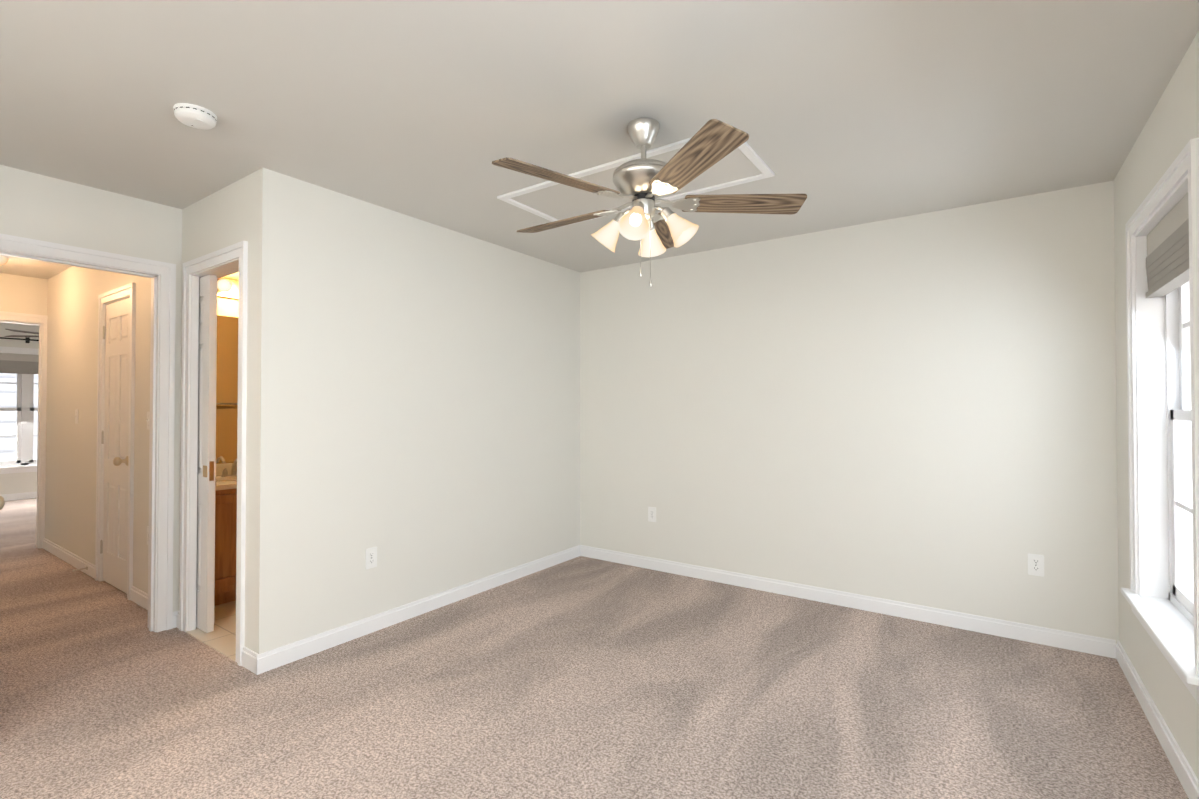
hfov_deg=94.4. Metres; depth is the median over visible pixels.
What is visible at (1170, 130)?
wall
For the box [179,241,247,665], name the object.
door frame
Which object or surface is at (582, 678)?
floor carpet
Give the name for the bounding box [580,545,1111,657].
baseboard
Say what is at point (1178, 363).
window unit
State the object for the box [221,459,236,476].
faucet
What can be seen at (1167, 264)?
window shade
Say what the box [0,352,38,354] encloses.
liner
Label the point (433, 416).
wall
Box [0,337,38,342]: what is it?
ceiling fan
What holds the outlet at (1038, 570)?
attached to the wall at (918, 409)
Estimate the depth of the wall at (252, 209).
3.03 m
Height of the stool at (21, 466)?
0.026 m
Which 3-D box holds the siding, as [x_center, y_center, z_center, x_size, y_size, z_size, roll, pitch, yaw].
[-10.034,-0.603,9.229,0.020,6.000,8.000,-1,-1,35]
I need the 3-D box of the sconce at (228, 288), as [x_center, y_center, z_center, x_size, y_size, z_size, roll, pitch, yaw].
[-2.608,-0.800,3.987,0.152,0.140,0.722,-1,-1,35]
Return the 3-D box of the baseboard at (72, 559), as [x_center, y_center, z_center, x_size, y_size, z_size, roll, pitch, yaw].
[-4.366,1.293,4.568,1.620,0.090,0.033,-1,-1,35]
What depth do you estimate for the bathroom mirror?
3.99 m
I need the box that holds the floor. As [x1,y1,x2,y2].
[190,601,235,657]
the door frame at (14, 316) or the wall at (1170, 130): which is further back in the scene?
the door frame at (14, 316)
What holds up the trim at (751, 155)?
attached to the ceiling
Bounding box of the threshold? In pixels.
[186,631,235,660]
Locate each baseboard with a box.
[0,492,36,500]
[43,538,94,578]
[130,586,147,609]
[248,545,579,674]
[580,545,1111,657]
[1112,639,1198,798]
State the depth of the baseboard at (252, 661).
3.24 m
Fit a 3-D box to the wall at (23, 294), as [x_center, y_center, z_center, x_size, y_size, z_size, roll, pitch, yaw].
[-5.013,0.125,5.176,0.120,2.440,4.900,-1,-1,35]
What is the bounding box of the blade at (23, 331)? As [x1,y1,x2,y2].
[6,329,38,333]
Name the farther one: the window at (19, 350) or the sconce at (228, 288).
the window at (19, 350)
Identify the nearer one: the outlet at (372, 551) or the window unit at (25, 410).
the outlet at (372, 551)
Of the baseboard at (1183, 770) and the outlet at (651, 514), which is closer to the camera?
the baseboard at (1183, 770)
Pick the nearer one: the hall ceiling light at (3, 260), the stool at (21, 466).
the hall ceiling light at (3, 260)
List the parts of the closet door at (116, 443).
knob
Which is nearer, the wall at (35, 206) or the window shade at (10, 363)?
the wall at (35, 206)
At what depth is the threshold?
2.95 m
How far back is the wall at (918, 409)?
3.45 m
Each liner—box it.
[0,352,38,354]
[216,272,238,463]
[1135,174,1187,598]
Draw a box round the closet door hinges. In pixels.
[100,326,104,553]
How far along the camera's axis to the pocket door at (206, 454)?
3.15 m
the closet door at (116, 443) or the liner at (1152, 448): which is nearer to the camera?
the liner at (1152, 448)
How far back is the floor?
3.16 m
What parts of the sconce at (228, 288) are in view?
bulb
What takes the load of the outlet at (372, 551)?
attached to the wall at (433, 416)
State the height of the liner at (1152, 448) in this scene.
1.590 m
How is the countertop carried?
on the bathroom vanity
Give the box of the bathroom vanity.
[215,459,236,605]
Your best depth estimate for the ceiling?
2.08 m
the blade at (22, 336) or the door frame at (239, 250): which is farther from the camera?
the blade at (22, 336)
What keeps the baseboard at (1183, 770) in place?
attached to the wall at (1170, 130)
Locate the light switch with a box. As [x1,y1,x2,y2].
[146,412,149,429]
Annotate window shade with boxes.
[0,353,38,373]
[1145,192,1188,297]
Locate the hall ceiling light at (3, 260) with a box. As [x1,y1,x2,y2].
[0,256,7,265]
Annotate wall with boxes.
[0,165,181,611]
[0,273,47,315]
[0,322,38,494]
[45,168,287,653]
[285,176,579,644]
[580,181,1118,643]
[1114,31,1198,779]
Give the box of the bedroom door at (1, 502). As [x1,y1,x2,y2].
[0,496,3,509]
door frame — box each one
[0,233,175,631]
[0,311,47,547]
[95,282,135,599]
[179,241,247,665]
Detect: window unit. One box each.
[0,353,37,466]
[1165,281,1193,625]
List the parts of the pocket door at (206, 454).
bathroom pocket door pull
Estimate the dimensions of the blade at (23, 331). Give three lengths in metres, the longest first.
0.455 x 0.142 x 0.006 m
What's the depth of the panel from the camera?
2.97 m
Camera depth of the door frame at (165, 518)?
3.17 m
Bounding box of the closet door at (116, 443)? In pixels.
[103,298,129,593]
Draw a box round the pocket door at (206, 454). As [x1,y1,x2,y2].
[196,275,216,632]
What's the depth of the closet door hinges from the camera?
4.07 m
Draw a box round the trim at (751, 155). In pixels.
[497,137,774,225]
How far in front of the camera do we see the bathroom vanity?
3.53 m
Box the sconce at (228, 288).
[217,277,238,299]
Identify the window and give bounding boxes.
[0,346,38,473]
[1125,138,1198,703]
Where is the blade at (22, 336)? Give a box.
[5,335,38,336]
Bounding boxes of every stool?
[0,465,36,468]
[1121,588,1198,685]
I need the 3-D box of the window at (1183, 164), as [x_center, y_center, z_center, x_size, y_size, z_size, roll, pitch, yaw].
[2.124,0.072,2.108,0.019,1.751,0.980,-1,-1,35]
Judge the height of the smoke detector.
0.044 m
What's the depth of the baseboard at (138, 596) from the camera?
3.58 m
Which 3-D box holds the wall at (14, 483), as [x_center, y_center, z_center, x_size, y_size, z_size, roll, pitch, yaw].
[-8.214,0.154,7.404,0.120,2.440,4.900,-1,-1,35]
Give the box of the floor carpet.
[0,498,1188,798]
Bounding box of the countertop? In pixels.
[216,463,236,490]
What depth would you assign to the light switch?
3.53 m
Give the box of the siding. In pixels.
[0,373,37,460]
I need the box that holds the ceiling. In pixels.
[0,0,1198,278]
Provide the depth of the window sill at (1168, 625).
2.06 m
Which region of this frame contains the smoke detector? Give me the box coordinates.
[173,103,216,129]
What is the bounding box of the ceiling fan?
[492,118,806,286]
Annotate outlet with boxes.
[365,547,376,568]
[648,507,655,521]
[1028,554,1043,576]
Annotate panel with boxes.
[510,148,761,219]
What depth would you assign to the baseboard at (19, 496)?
7.61 m
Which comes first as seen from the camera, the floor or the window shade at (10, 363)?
the floor
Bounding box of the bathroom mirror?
[216,315,237,462]
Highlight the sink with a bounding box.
[216,476,236,479]

